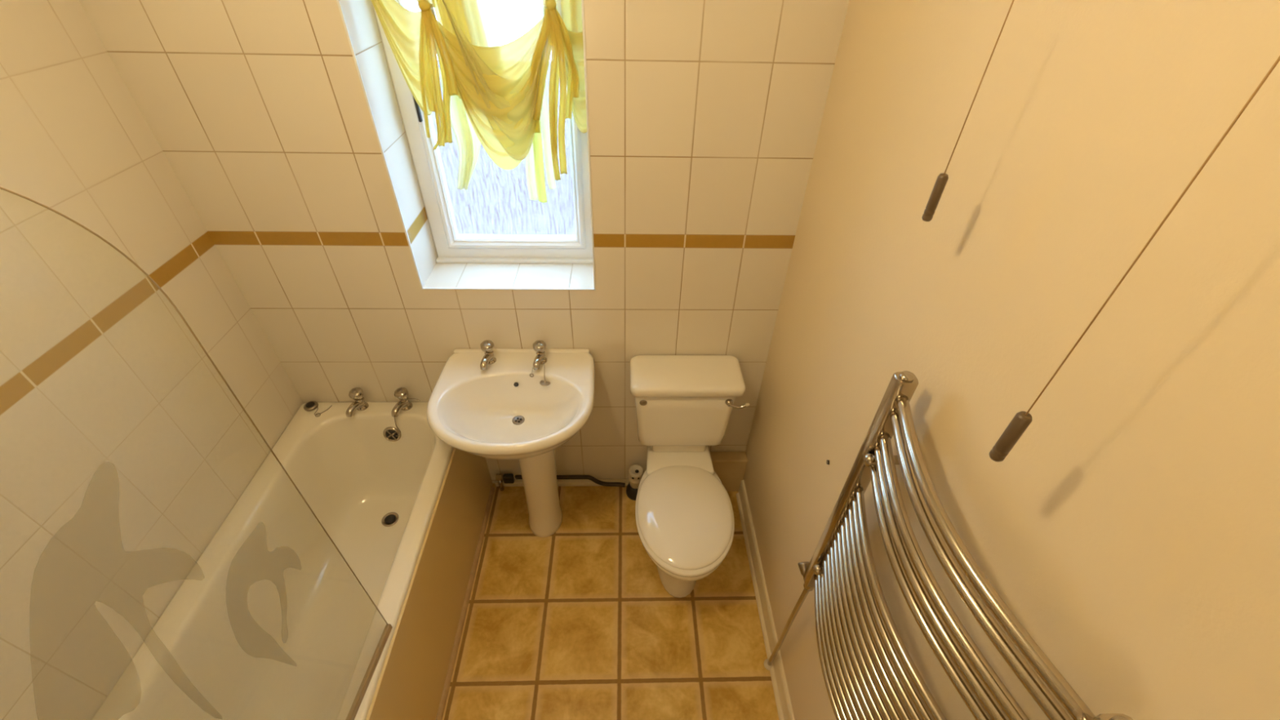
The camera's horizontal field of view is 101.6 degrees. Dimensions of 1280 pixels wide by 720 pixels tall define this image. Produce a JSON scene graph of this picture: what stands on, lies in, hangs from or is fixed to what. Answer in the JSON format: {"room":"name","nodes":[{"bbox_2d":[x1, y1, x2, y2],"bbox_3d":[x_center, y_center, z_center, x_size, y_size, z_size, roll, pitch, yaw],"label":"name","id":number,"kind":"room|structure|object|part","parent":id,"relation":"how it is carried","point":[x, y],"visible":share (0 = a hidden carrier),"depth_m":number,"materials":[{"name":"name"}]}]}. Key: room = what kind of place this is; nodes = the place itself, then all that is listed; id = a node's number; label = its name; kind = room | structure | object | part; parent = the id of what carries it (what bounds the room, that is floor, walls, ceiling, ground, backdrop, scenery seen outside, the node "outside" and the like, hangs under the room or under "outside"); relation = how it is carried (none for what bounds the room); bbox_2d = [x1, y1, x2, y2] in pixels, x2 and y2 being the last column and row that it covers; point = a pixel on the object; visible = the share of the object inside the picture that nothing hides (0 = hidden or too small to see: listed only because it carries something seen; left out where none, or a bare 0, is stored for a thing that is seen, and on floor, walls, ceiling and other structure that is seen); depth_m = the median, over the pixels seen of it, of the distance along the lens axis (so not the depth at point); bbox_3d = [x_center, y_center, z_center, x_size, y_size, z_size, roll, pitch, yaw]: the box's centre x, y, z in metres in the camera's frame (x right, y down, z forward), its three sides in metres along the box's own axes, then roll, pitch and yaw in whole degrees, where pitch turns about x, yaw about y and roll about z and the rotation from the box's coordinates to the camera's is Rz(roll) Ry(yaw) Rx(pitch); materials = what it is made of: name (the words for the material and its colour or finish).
{"room":"bathroom","nodes":[
{"label":"bathroom","id":0,"kind":"room"},
{"bbox_2d":[0,0,303,719],"bbox_3d":[-1.421,0.427,0.795,0.100,2.540,2.450,0,40,-2],"label":"wall","id":1,"kind":"structure","parent":0,"point":[125,451],"depth_m":1.34,"materials":[{"name":"tile"}]},
{"bbox_2d":[79,0,848,483],"bbox_3d":[-0.444,-0.454,1.866,2.116,2.540,0.280,0,40,-2],"label":"wall","id":2,"kind":"structure","parent":0,"point":[705,117],"depth_m":1.62,"materials":[{"name":"tile"}]},
{"bbox_2d":[336,0,595,290],"bbox_3d":[-0.453,-0.701,1.475,0.614,1.179,0.008,0,40,-2],"label":"trim","id":3,"kind":"structure","parent":2,"relation":"attached to","point":[337,1],"depth_m":1.58,"materials":[{"name":"white plastic"}]},
{"bbox_2d":[371,0,586,203],"bbox_3d":[-0.453,-0.824,1.462,0.607,0.802,0.106,0,40,-2],"label":"curtain","id":4,"kind":"object","parent":2,"relation":"hanging from","point":[495,95],"visible":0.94,"depth_m":1.46,"materials":[{"name":"yellow fabric"}]},
{"bbox_2d":[371,0,592,263],"bbox_3d":[-0.458,-0.845,1.644,0.608,1.176,0.094,0,40,-2],"label":"window","id":5,"kind":"structure","parent":2,"relation":"in","point":[451,246],"depth_m":1.88,"materials":[{"name":"white plastic"}]},
{"bbox_2d":[494,479,629,486],"bbox_3d":[-0.220,0.602,2.567,0.972,0.030,0.022,0,40,-2],"label":"baseboard","id":6,"kind":"structure","parent":2,"relation":"attached to","point":[561,482],"depth_m":2.55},
{"bbox_2d":[515,475,625,487],"bbox_3d":[-0.333,0.578,2.507,0.525,0.072,0.030,1,40,0],"label":"supply pipe","id":7,"kind":"object","parent":2,"relation":"attached to","point":[592,478],"visible":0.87,"depth_m":2.49,"materials":[{"name":"brown"}]},
{"bbox_2d":[495,473,514,491],"bbox_3d":[-0.644,0.587,2.509,0.082,0.112,0.032,0,40,-2],"label":"valve","id":8,"kind":"object","parent":7,"relation":"attached to","point":[508,477],"visible":1,"depth_m":2.48,"materials":[{"name":"silver metal"}]},
{"bbox_2d":[442,483,778,719],"bbox_3d":[-0.441,1.363,1.745,2.116,0.080,2.850,0,40,-2],"label":"floor","id":9,"kind":"structure","parent":0,"point":[579,621],"depth_m":2.05,"materials":[{"name":"tile"}]},
{"bbox_2d":[91,401,492,719],"bbox_3d":[-1.048,0.938,1.727,0.696,0.569,1.698,0,40,-2],"label":"bathtub","id":10,"kind":"object","parent":9,"relation":"on","point":[270,621],"visible":0.87,"depth_m":1.81,"materials":[{"name":"ceramic"}]},
{"bbox_2d":[0,186,392,719],"bbox_3d":[-0.732,0.464,0.736,0.032,1.443,0.776,3,40,2],"label":"screen","id":11,"kind":"object","parent":10,"relation":"on","point":[362,691],"visible":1,"depth_m":1.18,"materials":[{"name":"clear glass"}]},
{"bbox_2d":[303,400,332,417],"bbox_3d":[-1.333,0.198,2.140,0.102,0.018,0.071,8,41,8],"label":"plug","id":12,"kind":"object","parent":10,"relation":"on","point":[310,406],"visible":1,"depth_m":2.14,"materials":[{"name":"silver metal"}]},
{"bbox_3d":[-1.305,0.204,2.135,0.060,0.015,0.066,0,40,-2],"label":"chain","id":13,"kind":"part","parent":12,"relation":"part of","materials":[{"name":"silver metal"}]},
{"bbox_2d":[346,387,368,417],"bbox_3d":[-1.155,0.174,2.110,0.053,0.098,0.106,11,41,11],"label":"tap","id":14,"kind":"object","parent":10,"relation":"on","point":[355,393],"visible":1,"depth_m":2.10,"materials":[{"name":"silver metal"}]},
{"bbox_3d":[-1.157,0.193,2.116,0.033,0.040,0.090,11,41,11],"label":"spout","id":15,"kind":"part","parent":14,"relation":"part of","materials":[{"name":"silver metal"}]},
{"bbox_2d":[386,429,397,439],"bbox_3d":[-1.031,0.311,2.170,0.049,0.048,0.014,0,40,-2],"label":"grille","id":16,"kind":"object","parent":10,"relation":"attached to","point":[391,434],"depth_m":2.17,"materials":[{"name":"silver metal"}]},
{"bbox_2d":[394,416,400,436],"bbox_3d":[-0.989,0.273,2.123,0.034,0.114,0.014,14,42,15],"label":"chain","id":17,"kind":"object","parent":10,"relation":"attached to","point":[394,416],"visible":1,"depth_m":2.11,"materials":[{"name":"silver metal"}]},
{"bbox_2d":[391,386,420,417],"bbox_3d":[-0.965,0.168,2.124,0.117,0.098,0.080,-25,47,-28],"label":"tap","id":18,"kind":"object","parent":10,"relation":"on","point":[401,393],"visible":1,"depth_m":2.11,"materials":[{"name":"silver metal"}]},
{"bbox_3d":[-0.977,0.193,2.122,0.033,0.040,0.090,11,41,11],"label":"spout","id":19,"kind":"part","parent":18,"relation":"part of","materials":[{"name":"silver metal"}]},
{"bbox_3d":[-0.712,0.945,1.741,0.022,0.552,1.696,0,40,-2],"label":"panel","id":20,"kind":"part","parent":10,"relation":"part of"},
{"bbox_2d":[435,486,494,719],"bbox_3d":[-0.698,1.165,1.898,0.018,0.016,1.690,0,40,-2],"label":"trim","id":21,"kind":"structure","parent":10,"relation":"attached to","point":[451,668],"depth_m":2.08,"materials":[{"name":"brown wood"}]},
{"bbox_2d":[426,348,594,537],"bbox_3d":[-0.458,0.442,2.110,0.576,0.856,0.500,0,40,-2],"label":"basin","id":22,"kind":"object","parent":9,"relation":"on","point":[500,411],"visible":0.99,"depth_m":1.94,"materials":[{"name":"white ceramic"}]},
{"bbox_2d":[480,340,496,369],"bbox_3d":[-0.568,-0.015,1.927,0.050,0.091,0.099,6,40,5],"label":"tap","id":23,"kind":"object","parent":22,"relation":"on","point":[486,346],"visible":1,"depth_m":1.92,"materials":[{"name":"silver metal"}]},
{"bbox_3d":[-0.569,0.003,1.933,0.031,0.037,0.084,6,40,5],"label":"spout","id":24,"kind":"part","parent":23,"relation":"part of","materials":[{"name":"silver metal"}]},
{"bbox_3d":[-0.452,0.192,1.899,0.576,0.191,0.500,0,40,-2],"label":"bowl","id":25,"kind":"part","parent":22,"relation":"part of","materials":[{"name":"white ceramic"}]},
{"bbox_2d":[532,340,546,369],"bbox_3d":[-0.376,-0.015,1.933,0.050,0.091,0.099,6,40,5],"label":"tap","id":26,"kind":"object","parent":22,"relation":"on","point":[539,346],"visible":0.99,"depth_m":1.92,"materials":[{"name":"silver metal"}]},
{"bbox_3d":[-0.377,0.003,1.938,0.031,0.037,0.084,6,40,5],"label":"spout","id":27,"kind":"part","parent":26,"relation":"part of","materials":[{"name":"silver metal"}]},
{"bbox_2d":[529,358,550,386],"bbox_3d":[-0.356,0.045,1.933,0.079,0.064,0.078,23,45,23],"label":"chain","id":28,"kind":"object","parent":26,"relation":"hanging from","point":[544,383],"visible":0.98,"depth_m":1.92,"materials":[{"name":"silver metal"}]},
{"bbox_3d":[-0.375,0.032,1.937,0.050,0.050,0.073,0,40,-2],"label":"chain","id":29,"kind":"part","parent":28,"relation":"part of","materials":[{"name":"silver metal"}]},
{"bbox_2d":[626,464,644,500],"bbox_3d":[-0.020,0.578,2.486,0.094,0.178,0.094,0,40,-2],"label":"fitting","id":30,"kind":"object","parent":9,"relation":"on","point":[635,472],"visible":0.84,"depth_m":2.45,"materials":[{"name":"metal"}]},
{"bbox_2d":[630,355,749,597],"bbox_3d":[0.183,0.516,2.060,0.446,0.830,0.695,0,40,-2],"label":"toilet","id":31,"kind":"object","parent":9,"relation":"on","point":[685,522],"visible":1,"depth_m":1.98,"materials":[{"name":"white ceramic"}]},
{"bbox_3d":[0.170,0.595,1.980,0.374,0.019,0.471,0,40,-2],"label":"seat","id":32,"kind":"part","parent":31,"relation":"part of","materials":[{"name":"white plastic"}]},
{"bbox_3d":[0.170,0.570,1.969,0.360,0.032,0.451,0,40,-2],"label":"seat lid","id":33,"kind":"part","parent":31,"relation":"part of","materials":[{"name":"white plastic"}]},
{"bbox_3d":[0.176,0.057,1.993,0.428,0.041,0.204,0,40,-2],"label":"cistern lid","id":34,"kind":"part","parent":31,"relation":"part of","materials":[{"name":"white ceramic"}]},
{"bbox_3d":[0.335,0.163,1.962,0.030,0.030,0.019,0,40,-2],"label":"flush lever","id":35,"kind":"part","parent":31,"relation":"part of","materials":[{"name":"silver metal"}]},
{"bbox_3d":[0.366,0.172,1.956,0.065,0.018,0.015,3,40,2],"label":"lever arm","id":36,"kind":"part","parent":31,"relation":"part of","materials":[{"name":"silver metal"}]},
{"bbox_2d":[709,451,747,491],"bbox_3d":[0.379,0.536,2.504,0.232,0.234,0.060,0,40,-2],"label":"pipe boxing","id":37,"kind":"object","parent":9,"relation":"on","point":[730,467],"visible":0.41,"depth_m":2.44,"materials":[{"name":"paint"}]},
{"bbox_2d":[742,0,1279,719],"bbox_3d":[0.594,0.427,0.853,0.100,2.540,2.450,0,40,-2],"label":"wall","id":38,"kind":"structure","parent":0,"point":[1131,529],"depth_m":0.69,"materials":[{"name":"beige paint"}]},
{"bbox_2d":[735,480,795,719],"bbox_3d":[0.515,1.380,1.615,0.014,0.098,2.388,0,40,-2],"label":"baseboard","id":39,"kind":"structure","parent":38,"relation":"attached to","point":[784,693],"depth_m":2.06,"materials":[{"name":"white wood"}]},
{"bbox_2d":[763,370,1133,719],"bbox_3d":[0.474,0.759,1.247,0.114,1.520,0.634,0,40,-2],"label":"towel radiator","id":40,"kind":"object","parent":38,"relation":"attached to","point":[869,673],"visible":1,"depth_m":0.89,"materials":[{"name":"silver metal"}]},
{"bbox_3d":[0.461,0.531,1.323,0.042,0.027,0.027,0,40,-2],"label":"clamp knob","id":41,"kind":"part","parent":40,"relation":"part of","materials":[{"name":"silver metal"}]},
{"bbox_3d":[0.452,0.737,1.186,0.062,0.016,0.522,0,40,-2],"label":"rail","id":42,"kind":"part","parent":40,"relation":"part of","materials":[{"name":"silver metal"}]},
{"bbox_3d":[0.453,0.712,1.166,0.062,0.016,0.522,0,40,-2],"label":"rail","id":43,"kind":"part","parent":40,"relation":"part of","materials":[{"name":"silver metal"}]},
{"bbox_3d":[0.453,0.688,1.145,0.062,0.016,0.522,0,40,-2],"label":"rail","id":44,"kind":"part","parent":40,"relation":"part of","materials":[{"name":"silver metal"}]},
{"bbox_3d":[0.454,0.663,1.124,0.062,0.016,0.522,0,40,-2],"label":"rail","id":45,"kind":"part","parent":40,"relation":"part of","materials":[{"name":"silver metal"}]},
{"bbox_3d":[0.454,0.639,1.104,0.062,0.016,0.522,0,40,-2],"label":"rail","id":46,"kind":"part","parent":40,"relation":"part of","materials":[{"name":"silver metal"}]},
{"bbox_3d":[0.455,0.614,1.083,0.062,0.016,0.522,0,40,-2],"label":"rail","id":47,"kind":"part","parent":40,"relation":"part of","materials":[{"name":"silver metal"}]},
{"bbox_3d":[0.456,0.590,1.062,0.062,0.016,0.522,0,40,-2],"label":"rail","id":48,"kind":"part","parent":40,"relation":"part of","materials":[{"name":"silver metal"}]},
{"bbox_3d":[0.456,0.565,1.042,0.062,0.016,0.522,0,40,-2],"label":"rail","id":49,"kind":"part","parent":40,"relation":"part of","materials":[{"name":"silver metal"}]},
{"bbox_3d":[0.469,0.200,1.044,0.042,0.027,0.027,0,40,-2],"label":"clamp knob","id":50,"kind":"part","parent":40,"relation":"part of","materials":[{"name":"silver metal"}]},
{"bbox_3d":[0.457,0.541,1.021,0.062,0.016,0.522,0,40,-2],"label":"rail","id":51,"kind":"part","parent":40,"relation":"part of","materials":[{"name":"silver metal"}]},
{"bbox_3d":[0.458,0.516,1.000,0.062,0.016,0.522,0,40,-2],"label":"rail","id":52,"kind":"part","parent":40,"relation":"part of","materials":[{"name":"silver metal"}]},
{"bbox_3d":[0.458,0.492,0.980,0.062,0.016,0.522,0,40,-2],"label":"rail","id":53,"kind":"part","parent":40,"relation":"part of","materials":[{"name":"silver metal"}]},
{"bbox_3d":[0.459,0.468,0.959,0.062,0.016,0.522,0,40,-2],"label":"rail","id":54,"kind":"part","parent":40,"relation":"part of","materials":[{"name":"silver metal"}]},
{"bbox_3d":[0.459,0.443,0.939,0.062,0.016,0.522,0,40,-2],"label":"rail","id":55,"kind":"part","parent":40,"relation":"part of","materials":[{"name":"silver metal"}]},
{"bbox_3d":[0.461,0.364,0.872,0.066,0.020,0.523,0,40,-2],"label":"rail","id":56,"kind":"part","parent":40,"relation":"part of","materials":[{"name":"silver metal"}]},
{"bbox_3d":[0.462,0.339,0.850,0.066,0.020,0.523,0,40,-2],"label":"rail","id":57,"kind":"part","parent":40,"relation":"part of","materials":[{"name":"silver metal"}]},
{"bbox_3d":[0.463,0.313,0.829,0.066,0.020,0.523,0,40,-2],"label":"rail","id":58,"kind":"part","parent":40,"relation":"part of","materials":[{"name":"silver metal"}]},
{"bbox_3d":[0.464,0.263,0.786,0.066,0.020,0.523,0,40,-2],"label":"rail","id":59,"kind":"part","parent":40,"relation":"part of","materials":[{"name":"silver metal"}]},
{"bbox_3d":[0.464,0.235,0.763,0.066,0.020,0.523,0,40,-2],"label":"rail","id":60,"kind":"part","parent":40,"relation":"part of","materials":[{"name":"silver metal"}]},
{"bbox_3d":[-0.391,-0.638,0.055,2.116,0.080,2.850,0,40,-2],"label":"ceiling","id":61,"kind":"structure","parent":0,"visible":0},
{"bbox_2d":[921,0,1013,221],"bbox_3d":[0.464,-0.515,0.588,0.064,0.762,0.064,0,40,-2],"label":"pull cord","id":62,"kind":"object","parent":61,"relation":"hanging from","point":[942,179],"visible":1,"depth_m":0.79,"materials":[{"name":"brown"}]},
{"bbox_3d":[0.457,-0.251,0.810,0.015,0.073,0.015,0,40,-2],"label":"handle","id":63,"kind":"part","parent":62,"relation":"part of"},
{"bbox_3d":[0.464,-0.534,0.571,0.002,0.673,0.002,-15,43,-19],"label":"cord","id":64,"kind":"part","parent":62,"relation":"part of","materials":[{"name":"fabric"}]},
{"bbox_2d":[989,55,1279,462],"bbox_3d":[0.460,-0.227,0.367,0.064,0.918,0.064,0,40,-2],"label":"pull cord","id":65,"kind":"object","parent":61,"relation":"hanging from","point":[1021,420],"visible":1,"depth_m":0.58,"materials":[{"name":"brown"}]},
{"bbox_3d":[0.452,0.094,0.638,0.017,0.078,0.017,0,40,-2],"label":"handle","id":66,"kind":"part","parent":65,"relation":"part of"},
{"label":"outside","id":67,"kind":"structure","parent":0,"visible":0},
{"bbox_2d":[431,59,575,235],"bbox_3d":[-0.222,-3.115,7.691,12.000,0.100,11.400,0,40,-2],"label":"window pane","id":68,"kind":"structure","parent":67,"point":[496,200],"depth_m":6.11,"materials":[{"name":"glass"}]}
]}

